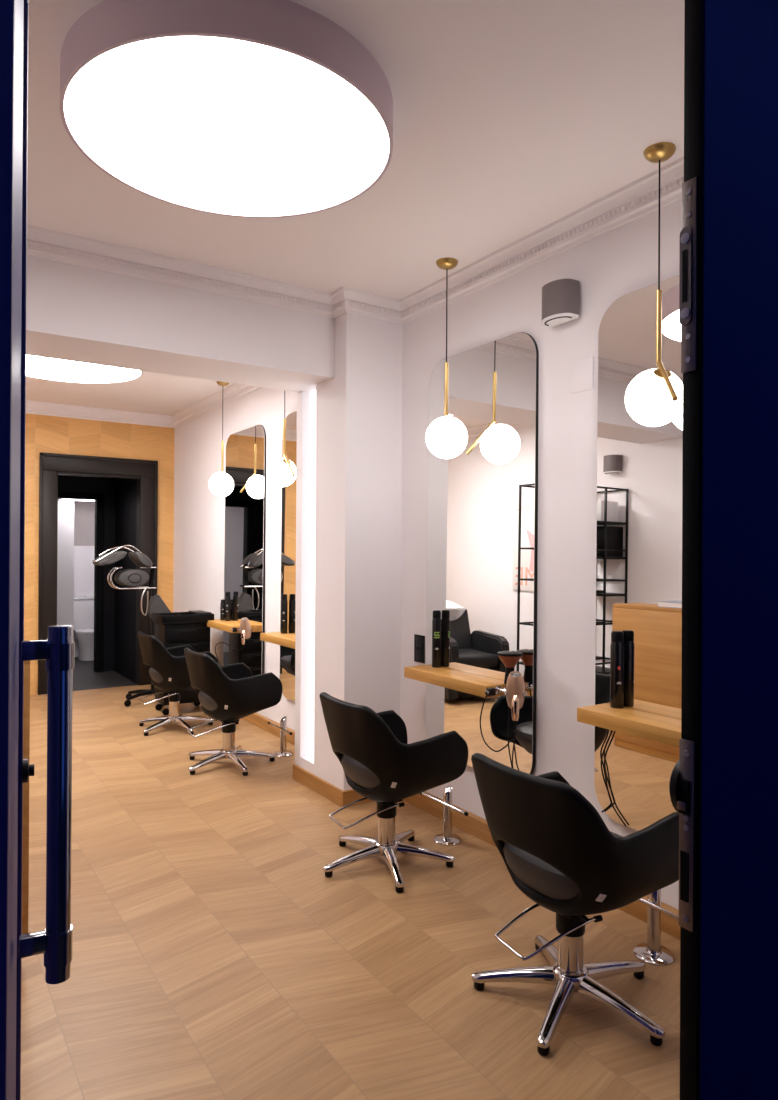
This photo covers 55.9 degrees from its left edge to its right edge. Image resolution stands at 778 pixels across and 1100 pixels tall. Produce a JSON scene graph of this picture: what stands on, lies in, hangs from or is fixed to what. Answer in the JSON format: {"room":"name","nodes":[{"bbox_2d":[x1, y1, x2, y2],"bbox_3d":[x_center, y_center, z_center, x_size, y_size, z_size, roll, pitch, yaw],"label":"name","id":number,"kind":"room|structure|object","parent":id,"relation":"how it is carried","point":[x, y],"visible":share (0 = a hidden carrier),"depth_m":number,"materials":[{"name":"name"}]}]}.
{"room":"salon","nodes":[
{"label":"salon","id":0,"kind":"room"},
{"bbox_2d":[57,499,93,656],"bbox_3d":[-4.519,0.304,9.811,2.000,2.500,1.640,0,0,-33],"label":"wall","id":1,"kind":"structure","parent":0,"point":[75,566],"depth_m":10.15,"materials":[{"name":"paint"}]},
{"bbox_2d":[58,491,104,672],"bbox_3d":[-4.093,0.415,9.152,0.990,2.280,0.150,0,0,-33],"label":"door frame","id":2,"kind":"structure","parent":1,"relation":"in","point":[99,498],"depth_m":9.34,"materials":[{"name":"black wood"}]},
{"bbox_2d":[74,501,94,545],"bbox_3d":[-4.434,-0.502,10.782,0.600,0.880,0.110,0,0,-33],"label":"tile","id":3,"kind":"structure","parent":1,"relation":"attached to","point":[84,511],"depth_m":10.71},
{"bbox_2d":[58,475,136,682],"bbox_3d":[-4.342,0.254,9.296,1.730,2.600,2.695,0,0,-33],"label":"wall","id":4,"kind":"structure","parent":0,"point":[120,517],"depth_m":9.24,"materials":[{"name":"paint"}]},
{"bbox_2d":[24,413,173,694],"bbox_3d":[-3.944,0.033,7.861,3.235,3.237,0.140,0,0,-33],"label":"wall","id":5,"kind":"structure","parent":0,"point":[43,433],"depth_m":8.17,"materials":[{"name":"chevron wood"}]},
{"bbox_2d":[38,452,157,694],"bbox_3d":[-3.275,0.257,8.272,1.257,2.600,0.190,0,0,-33],"label":"door frame","id":6,"kind":"structure","parent":5,"relation":"in","point":[51,465],"depth_m":8.12,"materials":[{"name":"black wood"}]},
{"bbox_2d":[26,256,334,391],"bbox_3d":[-1.657,-1.336,4.026,2.822,0.497,0.510,0,0,-33],"label":"beam","id":7,"kind":"structure","parent":0,"point":[74,313],"depth_m":4.09,"materials":[{"name":"paint"}]},
{"bbox_2d":[27,225,333,318],"bbox_3d":[-1.498,-1.520,3.787,2.822,0.128,0.064,0,0,-33],"label":"trim","id":8,"kind":"structure","parent":7,"relation":"attached to","point":[42,243],"depth_m":3.99,"materials":[{"name":"white paint"}]},
{"bbox_2d":[295,313,401,790],"bbox_3d":[-0.280,-0.005,4.861,0.413,3.137,0.676,0,0,-33],"label":"wall pillar","id":9,"kind":"structure","parent":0,"point":[359,410],"depth_m":4.60,"materials":[{"name":"paint"}]},
{"bbox_2d":[308,390,315,757],"bbox_3d":[-0.486,0.160,4.909,0.014,2.467,0.192,0,0,-33],"label":"light","id":10,"kind":"object","parent":9,"relation":"attached to","point":[312,477],"visible":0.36,"depth_m":4.95,"materials":[{"name":"white"}]},
{"bbox_2d":[293,764,342,806],"bbox_3d":[-0.468,1.513,4.738,0.016,0.098,0.676,0,0,-33],"label":"baseboard","id":11,"kind":"structure","parent":9,"relation":"attached to","point":[322,787],"depth_m":4.70,"materials":[{"name":"brown wood"}]},
{"bbox_2d":[21,657,679,1099],"bbox_3d":[-2.501,1.603,5.628,3.450,0.101,11.050,0,0,-33],"label":"floor","id":12,"kind":"structure","parent":0,"point":[215,955],"depth_m":2.82,"materials":[{"name":"wood"}]},
{"bbox_2d":[22,661,29,957],"bbox_3d":[-1.879,0.966,2.942,0.650,1.165,1.080,0,0,-33],"label":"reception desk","id":13,"kind":"object","parent":12,"relation":"on","point":[26,697],"visible":0.17,"depth_m":2.67,"materials":[{"name":"brown wood"}]},
{"bbox_2d":[73,596,93,660],"bbox_3d":[-4.272,1.114,10.426,0.400,0.887,0.665,0,0,-33],"label":"toilet","id":14,"kind":"object","parent":12,"relation":"on","point":[83,614],"visible":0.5,"depth_m":10.48,"materials":[{"name":"white ceramic"}]},
{"bbox_2d":[93,545,170,706],"bbox_3d":[-2.528,0.753,7.428,0.914,1.612,0.597,0,0,-33],"label":"hair dryer","id":15,"kind":"object","parent":12,"relation":"on","point":[132,578],"visible":0.87,"depth_m":7.40,"materials":[{"name":"black metal"}]},
{"bbox_2d":[137,631,217,735],"bbox_3d":[-1.857,1.136,6.428,0.636,0.844,0.650,0,0,-29],"label":"salon chair","id":16,"kind":"object","parent":12,"relation":"on","point":[168,670],"visible":0.91,"depth_m":6.23,"materials":[{"name":"black leather"}]},
{"bbox_2d":[152,610,213,714],"bbox_3d":[-2.001,1.081,7.111,0.500,0.958,0.360,0,0,-33],"label":"trolley","id":17,"kind":"object","parent":12,"relation":"on","point":[172,629],"visible":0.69,"depth_m":6.98,"materials":[{"name":"black plastic"}]},
{"bbox_2d":[152,612,213,624],"bbox_3d":[-1.998,0.658,7.113,0.500,0.085,0.360,0,0,-33],"label":"tray","id":18,"kind":"object","parent":17,"relation":"on","point":[171,618],"depth_m":7.00,"materials":[{"name":"black plastic"}]},
{"bbox_2d":[184,647,282,775],"bbox_3d":[-1.155,1.137,5.324,0.651,0.844,0.639,0,0,-33],"label":"salon chair","id":19,"kind":"object","parent":12,"relation":"on","point":[227,694],"visible":1,"depth_m":5.17,"materials":[{"name":"black leather"}]},
{"bbox_2d":[268,716,292,756],"bbox_3d":[-0.808,1.418,5.603,0.152,0.289,0.400,0,0,-33],"label":"footrest","id":20,"kind":"object","parent":12,"relation":"on","point":[283,752],"visible":0.97,"depth_m":5.58,"materials":[{"name":"silver metal"}]},
{"bbox_2d":[319,692,467,892],"bbox_3d":[-0.031,1.138,3.654,0.640,0.844,0.651,0,0,-33],"label":"salon chair","id":21,"kind":"object","parent":12,"relation":"on","point":[375,755],"visible":1,"depth_m":3.49,"materials":[{"name":"black leather"}]},
{"bbox_2d":[420,786,467,845],"bbox_3d":[0.316,1.420,3.955,0.152,0.289,0.400,0,0,-33],"label":"footrest","id":22,"kind":"object","parent":12,"relation":"on","point":[447,838],"visible":0.95,"depth_m":3.93,"materials":[{"name":"silver metal"}]},
{"bbox_2d":[471,753,678,1055],"bbox_3d":[0.656,1.139,2.557,0.636,0.844,0.650,0,0,-30],"label":"salon chair","id":23,"kind":"object","parent":12,"relation":"on","point":[555,846],"visible":0.98,"depth_m":2.37,"materials":[{"name":"black leather"}]},
{"bbox_2d":[633,889,678,965],"bbox_3d":[1.024,1.420,2.833,0.152,0.289,0.400,0,0,-33],"label":"footrest","id":24,"kind":"object","parent":12,"relation":"on","point":[652,952],"visible":0.68,"depth_m":2.81,"materials":[{"name":"silver metal"}]},
{"bbox_2d":[26,0,684,415],"bbox_3d":[-1.742,-1.643,4.512,3.450,0.120,8.155,0,0,-33],"label":"ceiling","id":25,"kind":"structure","parent":0,"point":[511,118],"depth_m":2.89,"materials":[{"name":"paint"}]},
{"bbox_2d":[26,355,142,383],"bbox_3d":[-2.538,-1.513,5.775,1.132,0.142,1.132,0,0,-33],"label":"ceiling lamp","id":26,"kind":"object","parent":25,"relation":"attached to","point":[45,368],"visible":0.37,"depth_m":5.94,"materials":[{"name":"white plastic"}]},
{"bbox_2d":[209,381,233,496],"bbox_3d":[-1.574,-1.035,6.854,0.226,1.079,0.294,0,0,-30],"label":"pendant lamp","id":27,"kind":"object","parent":25,"relation":"hanging from","point":[221,484],"visible":0.96,"depth_m":6.76,"materials":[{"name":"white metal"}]},
{"bbox_2d":[60,0,392,217],"bbox_3d":[-0.552,-1.511,2.611,1.132,0.142,1.132,0,0,-33],"label":"ceiling lamp","id":28,"kind":"object","parent":25,"relation":"attached to","point":[236,108],"visible":1,"depth_m":2.38,"materials":[{"name":"white plastic"}]},
{"bbox_2d":[268,390,295,486],"bbox_3d":[-0.832,-1.034,5.711,0.226,1.079,0.292,0,0,-5],"label":"pendant lamp","id":29,"kind":"object","parent":25,"relation":"hanging from","point":[281,471],"visible":0.79,"depth_m":5.67,"materials":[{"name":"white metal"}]},
{"bbox_2d":[426,257,467,458],"bbox_3d":[0.297,-1.033,3.992,0.226,1.079,0.294,0,0,-30],"label":"pendant lamp","id":30,"kind":"object","parent":25,"relation":"hanging from","point":[446,436],"visible":1,"depth_m":3.90,"materials":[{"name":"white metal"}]},
{"bbox_2d":[625,142,682,426],"bbox_3d":[1.078,-1.032,2.890,0.226,1.079,0.296,0,0,-30],"label":"pendant lamp","id":31,"kind":"object","parent":25,"relation":"hanging from","point":[654,397],"visible":0.98,"depth_m":2.85,"materials":[{"name":"white opal glass"},{"name":"brass"},{"name":"black plastic"}]},
{"bbox_2d":[173,198,681,909],"bbox_3d":[-0.369,0.046,5.476,0.115,3.237,8.055,0,0,-33],"label":"wall","id":32,"kind":"structure","parent":0,"point":[622,260],"depth_m":3.67,"materials":[{"name":"paint"}]},
{"bbox_2d":[26,384,262,427],"bbox_3d":[-2.760,-1.520,6.081,3.235,0.128,4.135,0,0,-33],"label":"trim","id":33,"kind":"structure","parent":32,"relation":"attached to","point":[234,392],"depth_m":8.04,"materials":[{"name":"white paint"}]},
{"bbox_2d":[223,425,265,675],"bbox_3d":[-1.357,0.046,6.852,0.022,2.345,0.940,1,0,-33],"label":"wall mirror","id":34,"kind":"object","parent":32,"relation":"attached to","point":[245,506],"visible":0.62,"depth_m":6.77,"materials":[{"name":"clear mirror"}]},
{"bbox_2d":[207,619,251,632],"bbox_3d":[-1.521,0.711,6.891,0.185,0.060,0.765,0,0,-33],"label":"wall shelf","id":35,"kind":"object","parent":34,"relation":"attached to","point":[219,624],"visible":0.63,"depth_m":6.79,"materials":[{"name":"brown wood"}]},
{"bbox_2d":[220,599,224,619],"bbox_3d":[-1.607,0.581,7.119,0.060,0.200,0.060,0,0,-33],"label":"spray bottle","id":36,"kind":"object","parent":35,"relation":"on","point":[222,604],"visible":0.79,"depth_m":7.09,"materials":[{"name":"black plastic"}]},
{"bbox_2d":[225,592,230,620],"bbox_3d":[-1.548,0.541,7.038,0.052,0.280,0.052,0,0,-33],"label":"spray bottle","id":37,"kind":"object","parent":35,"relation":"on","point":[227,594],"visible":1,"depth_m":7.02,"materials":[{"name":"black plastic"}]},
{"bbox_2d":[231,627,251,631],"bbox_3d":[-1.296,0.707,6.477,0.210,0.040,0.117,0,0,38],"label":"holder","id":38,"kind":"object","parent":35,"relation":"attached to","point":[235,628],"visible":0.7,"depth_m":6.50,"materials":[{"name":"silver metal"}]},
{"bbox_2d":[215,617,250,665],"bbox_3d":[-1.368,0.978,6.521,0.357,0.772,0.165,0,0,33],"label":"hair dryer","id":39,"kind":"object","parent":38,"relation":"hanging from","point":[244,623],"visible":0.91,"depth_m":6.40,"materials":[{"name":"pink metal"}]},
{"bbox_2d":[241,713,294,744],"bbox_3d":[-1.450,1.514,6.958,0.041,0.098,4.112,0,0,-33],"label":"baseboard","id":40,"kind":"structure","parent":32,"relation":"attached to","point":[256,719],"depth_m":6.32,"materials":[{"name":"brown wood"}]},
{"bbox_2d":[280,411,296,700],"bbox_3d":[-0.646,0.047,5.770,0.022,2.345,0.910,1,0,-33],"label":"wall mirror","id":41,"kind":"object","parent":32,"relation":"attached to","point":[288,529],"visible":0.31,"depth_m":6.01,"materials":[{"name":"clear mirror"}]},
{"bbox_2d":[260,632,294,648],"bbox_3d":[-0.786,0.712,5.774,0.185,0.060,0.710,0,0,-33],"label":"wall shelf","id":42,"kind":"object","parent":41,"relation":"attached to","point":[287,640],"visible":0.51,"depth_m":5.78,"materials":[{"name":"brown wood"}]},
{"bbox_2d":[281,594,287,633],"bbox_3d":[-0.857,0.522,5.996,0.054,0.320,0.054,0,0,-33],"label":"spray bottle","id":43,"kind":"object","parent":42,"relation":"on","point":[284,603],"visible":1,"depth_m":5.97,"materials":[{"name":"black plastic"}]},
{"bbox_2d":[342,789,372,806],"bbox_3d":[-0.123,1.514,4.552,0.388,0.098,0.016,0,0,-33],"label":"baseboard","id":44,"kind":"structure","parent":32,"relation":"attached to","point":[348,796],"depth_m":4.47,"materials":[{"name":"brown wood"}]},
{"bbox_2d":[414,634,424,662],"bbox_3d":[0.187,0.607,4.509,0.011,0.168,0.104,0,0,-33],"label":"wall socket","id":45,"kind":"object","parent":32,"relation":"attached to","point":[419,640],"visible":1,"depth_m":4.50,"materials":[{"name":"black plastic"}]},
{"bbox_2d":[425,332,538,773],"bbox_3d":[0.487,0.038,4.048,0.023,2.325,0.905,1,0,-33],"label":"wall mirror","id":46,"kind":"object","parent":32,"relation":"attached to","point":[482,533],"visible":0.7,"depth_m":3.96,"materials":[{"name":"clear mirror"}]},
{"bbox_2d":[404,664,505,697],"bbox_3d":[0.364,0.713,4.026,0.185,0.060,0.725,0,0,-33],"label":"wall shelf","id":47,"kind":"object","parent":46,"relation":"attached to","point":[469,683],"visible":0.8,"depth_m":3.95,"materials":[{"name":"brown wood"}]},
{"bbox_2d":[432,610,440,667],"bbox_3d":[0.278,0.518,4.278,0.054,0.330,0.055,0,0,-33],"label":"spray bottle","id":48,"kind":"object","parent":47,"relation":"on","point":[436,621],"visible":1,"depth_m":4.25,"materials":[{"name":"black plastic"}]},
{"bbox_2d":[480,686,527,770],"bbox_3d":[0.591,1.067,3.633,0.184,0.756,0.227,0,0,-33],"label":"holder","id":49,"kind":"object","parent":47,"relation":"attached to","point":[497,690],"visible":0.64,"depth_m":3.66,"materials":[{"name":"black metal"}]},
{"bbox_2d":[497,651,522,767],"bbox_3d":[0.612,0.977,3.693,0.128,0.938,0.152,0,0,-14],"label":"dryer","id":50,"kind":"object","parent":49,"relation":"in","point":[509,659],"visible":0.66,"depth_m":3.67,"materials":[{"name":"black plastic"}]},
{"bbox_2d":[497,651,522,656],"bbox_3d":[0.612,0.522,3.707,0.128,0.018,0.128,0,0,-33],"label":"diffuser","id":51,"kind":"object","parent":50,"relation":"attached to","point":[502,653],"depth_m":3.67,"materials":[{"name":"black plastic"}]},
{"bbox_2d":[506,671,524,767],"bbox_3d":[0.615,1.020,3.596,0.100,0.851,0.129,0,0,39],"label":"hair dryer","id":52,"kind":"object","parent":49,"relation":"hanging from","point":[515,686],"visible":0.89,"depth_m":3.56,"materials":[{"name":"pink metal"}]},
{"bbox_2d":[331,156,683,324],"bbox_3d":[0.708,-1.509,3.319,0.477,0.128,3.270,0,0,-33],"label":"trim","id":53,"kind":"structure","parent":32,"relation":"attached to","point":[640,197],"depth_m":3.67,"materials":[{"name":"white paint"}]},
{"bbox_2d":[403,791,679,939],"bbox_3d":[0.911,1.517,3.370,0.041,0.098,3.127,0,0,-33],"label":"baseboard","id":54,"kind":"structure","parent":32,"relation":"attached to","point":[472,824],"depth_m":3.98,"materials":[{"name":"brown wood"}]},
{"bbox_2d":[542,279,578,326],"bbox_3d":[0.806,-1.176,3.495,0.115,0.176,0.184,0,0,-33],"label":"wall speaker","id":55,"kind":"object","parent":32,"relation":"attached to","point":[560,298],"visible":1,"depth_m":3.43,"materials":[{"name":"grey"}]},
{"bbox_2d":[571,356,593,393],"bbox_3d":[0.906,-0.819,3.439,0.005,0.150,0.132,0,0,-33],"label":"access panel","id":56,"kind":"object","parent":32,"relation":"attached to","point":[581,370],"visible":1,"depth_m":3.43,"materials":[{"name":"paint"}]},
{"bbox_2d":[594,276,682,830],"bbox_3d":[1.200,0.039,2.965,0.023,2.325,0.905,1,0,-33],"label":"wall mirror","id":57,"kind":"object","parent":32,"relation":"attached to","point":[639,541],"visible":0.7,"depth_m":3.14,"materials":[{"name":"clear mirror"}]},
{"bbox_2d":[577,703,680,825],"bbox_3d":[1.094,0.939,2.914,0.185,0.512,0.786,0,0,-33],"label":"wall shelf","id":58,"kind":"object","parent":57,"relation":"attached to","point":[650,726],"visible":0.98,"depth_m":2.99,"materials":[{"name":"brown wood"}]},
{"bbox_2d":[610,631,623,708],"bbox_3d":[0.993,0.519,3.189,0.058,0.330,0.058,0,0,-33],"label":"spray bottle","id":59,"kind":"object","parent":58,"relation":"on","point":[617,637],"visible":1,"depth_m":3.16,"materials":[{"name":"black plastic"}]},
{"bbox_3d":[-4.511,-0.743,9.810,1.800,0.045,1.450,0,0,-33],"label":"ceiling","id":60,"kind":"structure","parent":0,"visible":0},
{"bbox_2d":[59,499,94,500],"bbox_3d":[-4.096,-0.699,10.053,0.720,0.036,0.450,0,0,-33],"label":"recessed light","id":61,"kind":"object","parent":60,"relation":"in","point":[59,499],"visible":0.19,"depth_m":10.09,"materials":[{"name":"white plastic"}]},
{"bbox_3d":[0.462,0.038,1.142,3.450,3.237,0.100,0,0,-33],"label":"wall","id":62,"kind":"structure","parent":0,"visible":0},
{"bbox_2d":[0,0,74,1099],"bbox_3d":[-0.549,0.165,1.141,0.126,2.750,0.970,0,0,-26],"label":"door","id":63,"kind":"structure","parent":62,"relation":"in","point":[56,941],"depth_m":1.23,"materials":[{"name":"blue paint"}]},
{"bbox_2d":[669,0,777,1099],"bbox_3d":[0.904,0.180,1.530,0.966,2.800,0.058,0,0,-33],"label":"door","id":64,"kind":"structure","parent":62,"relation":"in","point":[723,783],"depth_m":1.30,"materials":[{"name":"blue paint"}]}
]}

